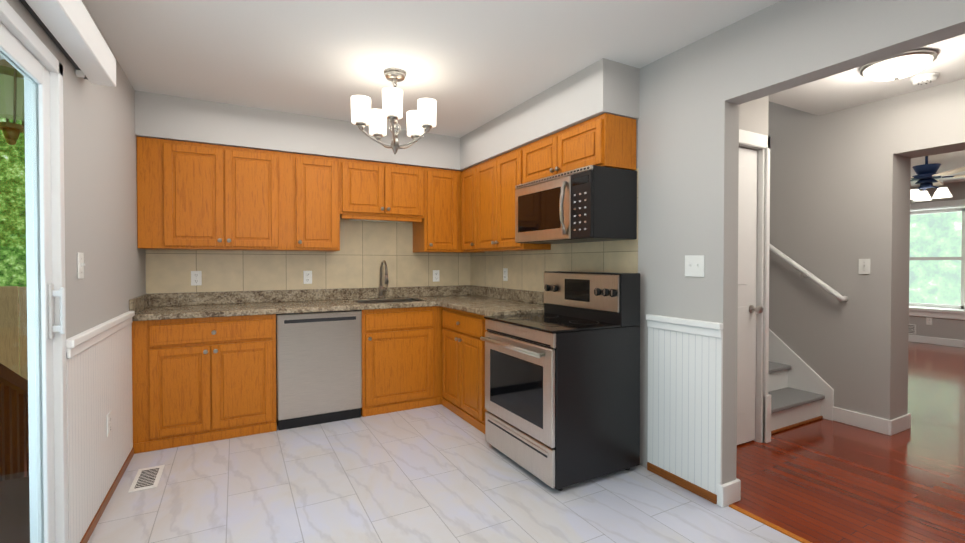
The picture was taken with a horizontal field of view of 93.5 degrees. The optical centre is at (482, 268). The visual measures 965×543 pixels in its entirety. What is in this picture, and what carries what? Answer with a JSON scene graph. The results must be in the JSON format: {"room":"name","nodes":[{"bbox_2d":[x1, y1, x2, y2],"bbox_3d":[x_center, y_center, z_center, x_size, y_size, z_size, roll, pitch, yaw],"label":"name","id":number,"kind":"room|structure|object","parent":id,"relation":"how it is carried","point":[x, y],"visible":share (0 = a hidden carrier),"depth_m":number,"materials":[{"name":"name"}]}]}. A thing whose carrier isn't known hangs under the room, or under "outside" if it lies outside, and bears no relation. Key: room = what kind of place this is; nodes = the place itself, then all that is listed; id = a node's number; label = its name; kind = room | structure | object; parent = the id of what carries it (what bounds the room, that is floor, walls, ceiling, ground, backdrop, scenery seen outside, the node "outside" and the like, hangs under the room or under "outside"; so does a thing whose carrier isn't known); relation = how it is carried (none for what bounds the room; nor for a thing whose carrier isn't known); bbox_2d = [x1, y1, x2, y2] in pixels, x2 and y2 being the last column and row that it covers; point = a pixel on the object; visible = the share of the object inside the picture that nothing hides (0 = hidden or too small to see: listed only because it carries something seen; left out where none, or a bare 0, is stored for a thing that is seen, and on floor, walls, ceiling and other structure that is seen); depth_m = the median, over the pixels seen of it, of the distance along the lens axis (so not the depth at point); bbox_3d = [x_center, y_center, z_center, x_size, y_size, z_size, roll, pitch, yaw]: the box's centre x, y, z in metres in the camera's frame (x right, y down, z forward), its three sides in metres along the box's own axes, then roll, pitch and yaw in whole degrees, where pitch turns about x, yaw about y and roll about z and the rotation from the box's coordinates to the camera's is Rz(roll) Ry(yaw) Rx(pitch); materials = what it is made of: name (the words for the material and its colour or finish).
{"room":"kitchen","nodes":[
{"label":"kitchen","id":0,"kind":"room"},
{"bbox_2d":[0,59,24,144],"bbox_3d":[-2.235,-0.850,2.274,0.350,0.482,0.166,0,1,-29],"label":"lantern","id":1,"kind":"object","parent":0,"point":[11,108],"depth_m":2.20,"materials":[{"name":"gold metal"}]},
{"bbox_2d":[135,58,639,170],"bbox_3d":[-0.805,-1.081,3.120,2.790,0.305,2.275,0,1,-29],"label":"soffit","id":2,"kind":"structure","parent":0,"point":[600,87],"depth_m":3.42,"materials":[{"name":"grey paint"}]},
{"bbox_2d":[87,404,800,542],"bbox_3d":[0.063,1.258,1.503,2.920,0.060,6.240,0,1,-29],"label":"floor","id":3,"kind":"structure","parent":0,"point":[440,473],"depth_m":2.41,"materials":[{"name":"tile"}]},
{"bbox_2d":[128,465,164,492],"bbox_3d":[-1.938,1.210,2.627,0.130,0.006,0.310,0,1,-29],"label":"floor vent","id":4,"kind":"object","parent":3,"relation":"in","point":[147,478],"visible":1,"depth_m":2.61,"materials":[{"name":"white plastic"}]},
{"bbox_2d":[132,314,276,453],"bbox_3d":[-2.037,0.768,3.398,0.862,0.870,0.633,0,1,-29],"label":"base cabinet","id":5,"kind":"object","parent":3,"relation":"on","point":[200,380],"visible":0.96,"depth_m":3.13,"materials":[{"name":"brown wood"}]},
{"bbox_2d":[276,310,361,429],"bbox_3d":[-1.384,0.765,3.764,0.628,0.866,0.610,0,1,-29],"label":"dishwasher","id":6,"kind":"object","parent":3,"relation":"on","point":[318,367],"visible":0.96,"depth_m":3.49,"materials":[{"name":"grey metal"}]},
{"bbox_2d":[361,306,436,416],"bbox_3d":[-0.838,0.759,4.067,0.615,0.870,0.602,0,1,-29],"label":"base cabinet","id":7,"kind":"object","parent":3,"relation":"on","point":[401,359],"depth_m":3.80,"materials":[{"name":"brown wood"}]},
{"bbox_2d":[437,306,442,404],"bbox_3d":[-0.300,0.756,4.360,0.715,0.870,0.602,0,1,-29],"label":"base cabinet","id":8,"kind":"object","parent":3,"relation":"on","point":[439,309],"depth_m":4.00,"materials":[{"name":"brown wood"}]},
{"bbox_2d":[129,285,460,320],"bbox_3d":[-1.193,0.255,3.849,2.784,0.140,0.649,0,1,-29],"label":"countertop","id":9,"kind":"structure","parent":8,"relation":"on","point":[155,306],"depth_m":3.66,"materials":[{"name":"stone"}]},
{"bbox_2d":[378,260,388,298],"bbox_3d":[-0.896,0.101,4.221,0.104,0.357,0.215,0,1,-29],"label":"faucet","id":10,"kind":"object","parent":9,"relation":"on","point":[381,290],"visible":1,"depth_m":4.26,"materials":[{"name":"silver metal"}]},
{"bbox_2d":[354,298,422,303],"bbox_3d":[-0.836,0.392,4.065,0.572,0.206,0.412,0,1,-29],"label":"sink","id":11,"kind":"object","parent":9,"relation":"in","point":[386,300],"visible":0.02,"depth_m":4.25,"materials":[{"name":"silver metal"}]},
{"bbox_2d":[437,285,543,315],"bbox_3d":[0.120,0.258,3.665,0.654,0.140,0.930,0,1,-29],"label":"countertop","id":12,"kind":"structure","parent":8,"relation":"on","point":[486,301],"depth_m":3.84,"materials":[{"name":"stone"}]},
{"bbox_2d":[442,307,486,433],"bbox_3d":[0.113,0.764,3.690,0.631,0.870,0.965,0,1,-29],"label":"base cabinet","id":13,"kind":"object","parent":3,"relation":"on","point":[463,370],"visible":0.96,"depth_m":3.57,"materials":[{"name":"brown wood"}]},
{"bbox_2d":[480,271,639,490],"bbox_3d":[0.454,0.617,2.885,0.714,1.184,0.760,0,1,-29],"label":"stove","id":14,"kind":"object","parent":3,"relation":"on","point":[562,389],"visible":1,"depth_m":2.63,"materials":[{"name":"black metal"}]},
{"bbox_2d":[6,0,964,483],"bbox_3d":[2.787,-0.481,4.101,10.210,3.350,8.240,0,1,-29],"label":"wall","id":15,"kind":"structure","parent":0,"point":[840,200],"depth_m":2.70,"materials":[{"name":"grey paint"}]},
{"bbox_2d":[0,0,68,542],"bbox_3d":[-1.249,0.221,0.975,0.120,2.027,1.844,0,1,-29],"label":"sliding door","id":16,"kind":"structure","parent":15,"relation":"in","point":[28,55],"depth_m":1.71,"materials":[{"name":"white plastic"}]},
{"bbox_2d":[19,0,115,86],"bbox_3d":[-1.143,-0.898,0.949,0.117,0.145,2.630,0,1,-29],"label":"blind valance","id":17,"kind":"object","parent":15,"relation":"attached to","point":[70,29],"visible":1,"depth_m":1.71,"materials":[{"name":"white"}]},
{"bbox_2d":[77,252,84,278],"bbox_3d":[-1.770,-0.014,2.009,0.018,0.116,0.072,0,1,-29],"label":"light switch","id":18,"kind":"object","parent":15,"relation":"attached to","point":[80,264],"visible":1,"depth_m":1.99,"materials":[{"name":"white plastic"}]},
{"bbox_2d":[66,311,134,542],"bbox_3d":[-1.960,0.746,2.382,0.034,0.940,1.280,0,1,-29],"label":"wainscoting","id":19,"kind":"structure","parent":15,"relation":"attached to","point":[99,370],"depth_m":2.18,"materials":[{"name":"white wood"}]},
{"bbox_2d":[107,411,110,436],"bbox_3d":[-1.962,0.816,2.388,0.009,0.116,0.072,0,1,-29],"label":"outlet","id":20,"kind":"object","parent":15,"relation":"attached to","point":[108,423],"visible":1,"depth_m":2.38,"materials":[{"name":"white plastic"}]},
{"bbox_2d":[136,136,293,250],"bbox_3d":[-2.031,-0.539,3.532,1.017,0.780,0.373,0,1,-29],"label":"upper cabinet","id":21,"kind":"object","parent":15,"relation":"attached to","point":[195,196],"visible":1,"depth_m":3.38,"materials":[{"name":"brown wood"}]},
{"bbox_2d":[145,218,468,293],"bbox_3d":[-1.346,-0.227,4.127,2.785,0.817,0.007,0,1,-29],"label":"tile backsplash","id":22,"kind":"structure","parent":15,"relation":"attached to","point":[367,248],"depth_m":4.09,"materials":[{"name":"beige tile"}]},
{"bbox_2d":[191,271,201,285],"bbox_3d":[-2.278,0.075,3.614,0.072,0.116,0.009,0,1,-29],"label":"electrical outlet","id":23,"kind":"object","parent":22,"relation":"attached to","point":[196,278],"visible":1,"depth_m":3.61,"materials":[{"name":"white plastic"}]},
{"bbox_2d":[303,271,311,283],"bbox_3d":[-1.545,0.075,4.013,0.072,0.116,0.009,0,1,-29],"label":"electrical outlet","id":24,"kind":"object","parent":22,"relation":"attached to","point":[307,277],"visible":1,"depth_m":4.01,"materials":[{"name":"white plastic"}]},
{"bbox_2d":[433,270,438,281],"bbox_3d":[-0.469,0.073,4.598,0.072,0.116,0.009,0,1,-29],"label":"electrical outlet","id":25,"kind":"object","parent":22,"relation":"attached to","point":[435,275],"visible":1,"depth_m":4.59,"materials":[{"name":"white plastic"}]},
{"bbox_2d":[292,153,339,251],"bbox_3d":[-1.427,-0.543,3.861,0.360,0.780,0.373,0,1,-29],"label":"upper cabinet","id":26,"kind":"object","parent":15,"relation":"attached to","point":[316,203],"visible":0.96,"depth_m":3.73,"materials":[{"name":"brown wood"}]},
{"bbox_2d":[339,158,423,222],"bbox_3d":[-0.935,-0.684,4.127,0.760,0.505,0.373,0,1,-29],"label":"upper cabinet","id":27,"kind":"object","parent":15,"relation":"attached to","point":[378,191],"visible":0.96,"depth_m":3.98,"materials":[{"name":"brown wood"}]},
{"bbox_2d":[413,167,484,252],"bbox_3d":[-0.321,-0.551,4.463,0.638,0.780,0.373,0,1,-29],"label":"upper cabinet","id":28,"kind":"object","parent":15,"relation":"attached to","point":[437,229],"visible":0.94,"depth_m":4.27,"materials":[{"name":"brown wood"}]},
{"bbox_2d":[461,146,550,251],"bbox_3d":[0.149,-0.544,3.943,0.311,0.780,1.055,0,1,-29],"label":"upper cabinet","id":29,"kind":"object","parent":15,"relation":"attached to","point":[488,189],"visible":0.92,"depth_m":3.81,"materials":[{"name":"brown wood"}]},
{"bbox_2d":[469,168,637,291],"bbox_3d":[0.420,-0.117,3.789,0.007,1.030,2.250,0,1,-29],"label":"tile backsplash","id":30,"kind":"structure","parent":15,"relation":"attached to","point":[526,269],"depth_m":3.61,"materials":[{"name":"beige tile"}]},
{"bbox_2d":[503,268,507,280],"bbox_3d":[0.208,0.053,4.162,0.009,0.116,0.072,0,1,-29],"label":"electrical outlet","id":31,"kind":"object","parent":30,"relation":"attached to","point":[505,274],"visible":1,"depth_m":4.15,"materials":[{"name":"white plastic"}]},
{"bbox_2d":[523,113,635,182],"bbox_3d":[0.606,-0.768,3.099,0.311,0.310,0.860,0,1,-29],"label":"upper cabinet","id":32,"kind":"object","parent":15,"relation":"attached to","point":[606,140],"visible":0.9,"depth_m":2.80,"materials":[{"name":"brown wood"}]},
{"bbox_2d":[515,165,636,243],"bbox_3d":[0.567,-0.395,3.046,0.436,0.421,0.812,0,1,-29],"label":"microwave","id":33,"kind":"object","parent":32,"relation":"attached to","point":[592,203],"visible":1,"depth_m":2.77,"materials":[{"name":"black metal"}]},
{"bbox_2d":[646,314,740,507],"bbox_3d":[1.165,0.744,2.548,0.170,0.940,0.486,0,1,-29],"label":"wainscoting","id":34,"kind":"structure","parent":15,"relation":"attached to","point":[685,402],"depth_m":2.49,"materials":[{"name":"white wood"}]},
{"bbox_2d":[685,255,703,276],"bbox_3d":[1.142,-0.015,2.455,0.018,0.116,0.118,0,1,-29],"label":"light switch","id":35,"kind":"object","parent":15,"relation":"attached to","point":[694,265],"visible":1,"depth_m":2.45,"materials":[{"name":"white plastic"}]},
{"bbox_2d":[737,147,762,444],"bbox_3d":[1.589,0.191,2.963,0.744,2.012,0.114,0,1,-29],"label":"hall door","id":36,"kind":"structure","parent":15,"relation":"in","point":[748,309],"depth_m":3.10,"materials":[{"name":"white wood"}]},
{"bbox_2d":[729,504,811,542],"bbox_3d":[2.026,1.232,0.948,0.034,0.006,3.150,0,1,-29],"label":"trim","id":37,"kind":"structure","parent":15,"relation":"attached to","point":[774,526],"depth_m":2.15,"materials":[{"name":"brown wood"}]},
{"bbox_2d":[770,244,847,300],"bbox_3d":[2.103,-0.875,4.727,0.085,2.224,2.864,0,1,-29],"label":"stair handrail","id":38,"kind":"object","parent":15,"relation":"attached to","point":[814,278],"visible":0.38,"depth_m":3.68,"materials":[{"name":"white wood"}]},
{"bbox_2d":[739,129,898,435],"bbox_3d":[1.807,-0.797,5.342,0.020,3.949,4.776,0,1,-29],"label":"trim","id":39,"kind":"structure","parent":15,"relation":"attached to","point":[803,375],"depth_m":3.15,"materials":[{"name":"white wood"}]},
{"bbox_2d":[858,259,869,273],"bbox_3d":[2.865,-0.017,3.410,0.018,0.116,0.072,0,1,-29],"label":"light switch","id":40,"kind":"object","parent":15,"relation":"attached to","point":[864,266],"visible":1,"depth_m":3.41,"materials":[{"name":"white plastic"}]},
{"bbox_2d":[899,413,910,428],"bbox_3d":[2.075,1.121,5.541,0.016,0.110,4.826,0,1,-29],"label":"trim","id":41,"kind":"structure","parent":15,"relation":"attached to","point":[905,420],"depth_m":3.38,"materials":[{"name":"white wood"}]},
{"bbox_2d":[909,324,915,334],"bbox_3d":[6.754,0.953,7.247,0.010,0.160,0.260,0,1,-29],"label":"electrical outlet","id":42,"kind":"object","parent":15,"relation":"in","point":[912,328],"visible":0.33,"depth_m":7.17,"materials":[{"name":"white plastic"}]},
{"bbox_2d":[926,317,932,324],"bbox_3d":[6.888,0.806,6.999,0.009,0.116,0.072,0,1,-29],"label":"outlet","id":43,"kind":"object","parent":15,"relation":"attached to","point":[929,320],"visible":1,"depth_m":7.00,"materials":[{"name":"white plastic"}]},
{"bbox_2d":[908,335,964,347],"bbox_3d":[4.996,0.703,5.319,4.940,0.950,8.000,0,1,-29],"label":"trim","id":44,"kind":"structure","parent":15,"relation":"attached to","point":[938,341],"depth_m":6.91,"materials":[{"name":"white wood"}]},
{"bbox_2d":[909,199,964,319],"bbox_3d":[6.820,-0.146,7.542,0.480,1.770,2.400,0,1,-29],"label":"window frame","id":45,"kind":"structure","parent":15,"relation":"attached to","point":[945,313],"depth_m":6.92,"materials":[{"name":"white"}]},
{"bbox_2d":[909,208,964,308],"bbox_3d":[7.004,-0.167,7.642,0.060,1.550,1.620,0,1,-29],"label":"window","id":46,"kind":"structure","parent":45,"relation":"attached to","point":[949,258],"depth_m":7.16,"materials":[{"name":"white"}]},
{"bbox_2d":[964,272,964,308],"bbox_3d":[7.309,-0.155,6.715,0.060,1.550,0.461,0,1,21],"label":"bay window","id":47,"kind":"structure","parent":45,"relation":"attached to","point":[964,290],"depth_m":6.93,"materials":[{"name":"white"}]},
{"bbox_2d":[82,0,964,187],"bbox_3d":[3.085,-1.273,4.253,10.890,0.050,8.240,0,1,-29],"label":"ceiling","id":48,"kind":"structure","parent":0,"point":[468,66],"depth_m":2.55,"materials":[{"name":"white paint"}]},
{"bbox_2d":[351,68,436,153],"bbox_3d":[-0.565,-0.975,2.845,0.507,0.510,0.519,0,1,-29],"label":"chandelier","id":49,"kind":"object","parent":48,"relation":"hanging from","point":[419,121],"visible":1,"depth_m":2.77,"materials":[{"name":"white glass"}]},
{"bbox_2d":[860,48,936,80],"bbox_3d":[2.459,-1.198,2.695,0.340,0.143,0.340,0,1,-29],"label":"hall light","id":50,"kind":"object","parent":48,"relation":"attached to","point":[905,64],"visible":0.88,"depth_m":2.62,"materials":[{"name":"white glass"}]},
{"bbox_2d":[910,72,938,85],"bbox_3d":[2.832,-1.211,2.909,0.136,0.038,0.136,0,1,-29],"label":"smoke detector","id":51,"kind":"object","parent":48,"relation":"attached to","point":[924,79],"visible":0.98,"depth_m":2.88,"materials":[{"name":"white plastic"}]},
{"bbox_2d":[910,156,964,200],"bbox_3d":[4.679,-0.995,4.812,1.280,0.520,1.274,0,1,-29],"label":"ceiling fan","id":52,"kind":"object","parent":48,"relation":"hanging from","point":[926,176],"visible":0.83,"depth_m":4.72,"materials":[{"name":"blue"}]},
{"bbox_2d":[730,341,964,542],"bbox_3d":[4.368,1.213,4.984,7.970,0.060,8.240,0,1,-29],"label":"floor","id":53,"kind":"structure","parent":0,"point":[822,480],"depth_m":2.70,"materials":[{"name":"brown wood"}]},
{"bbox_2d":[768,361,824,433],"bbox_3d":[1.310,0.133,5.343,0.861,2.090,4.400,0,1,-29],"label":"stairs","id":54,"kind":"structure","parent":53,"relation":"on","point":[791,407],"depth_m":3.56,"materials":[{"name":"white"}]},
{"label":"outside","id":55,"kind":"structure","parent":0,"visible":0},
{"bbox_2d":[0,117,26,365],"bbox_3d":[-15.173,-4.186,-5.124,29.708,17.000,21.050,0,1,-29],"label":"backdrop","id":56,"kind":"structure","parent":55,"point":[14,271],"depth_m":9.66,"materials":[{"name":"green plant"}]},
{"bbox_2d":[0,476,29,542],"bbox_3d":[-22.572,2.095,-1.697,39.908,1.550,70.000,0,1,-29],"label":"deck","id":57,"kind":"object","parent":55,"point":[5,529],"depth_m":2.37,"materials":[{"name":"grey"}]},
{"bbox_2d":[0,286,27,379],"bbox_3d":[-6.688,1.437,3.444,7.002,2.532,0.060,0,1,-29],"label":"fence","id":58,"kind":"object","parent":57,"relation":"on","point":[13,320],"depth_m":4.51,"materials":[{"name":"brown wood"}]},
{"bbox_2d":[0,364,28,480],"bbox_3d":[-2.266,1.466,1.246,0.100,2.130,7.770,0,1,-29],"label":"deck railing","id":59,"kind":"object","parent":57,"relation":"on","point":[4,438],"depth_m":3.24,"materials":[{"name":"red wood"}]},
{"bbox_2d":[909,211,961,304],"bbox_3d":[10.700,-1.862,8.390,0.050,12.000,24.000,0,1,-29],"label":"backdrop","id":60,"kind":"structure","parent":55,"point":[938,268],"depth_m":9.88,"materials":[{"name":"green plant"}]}
]}

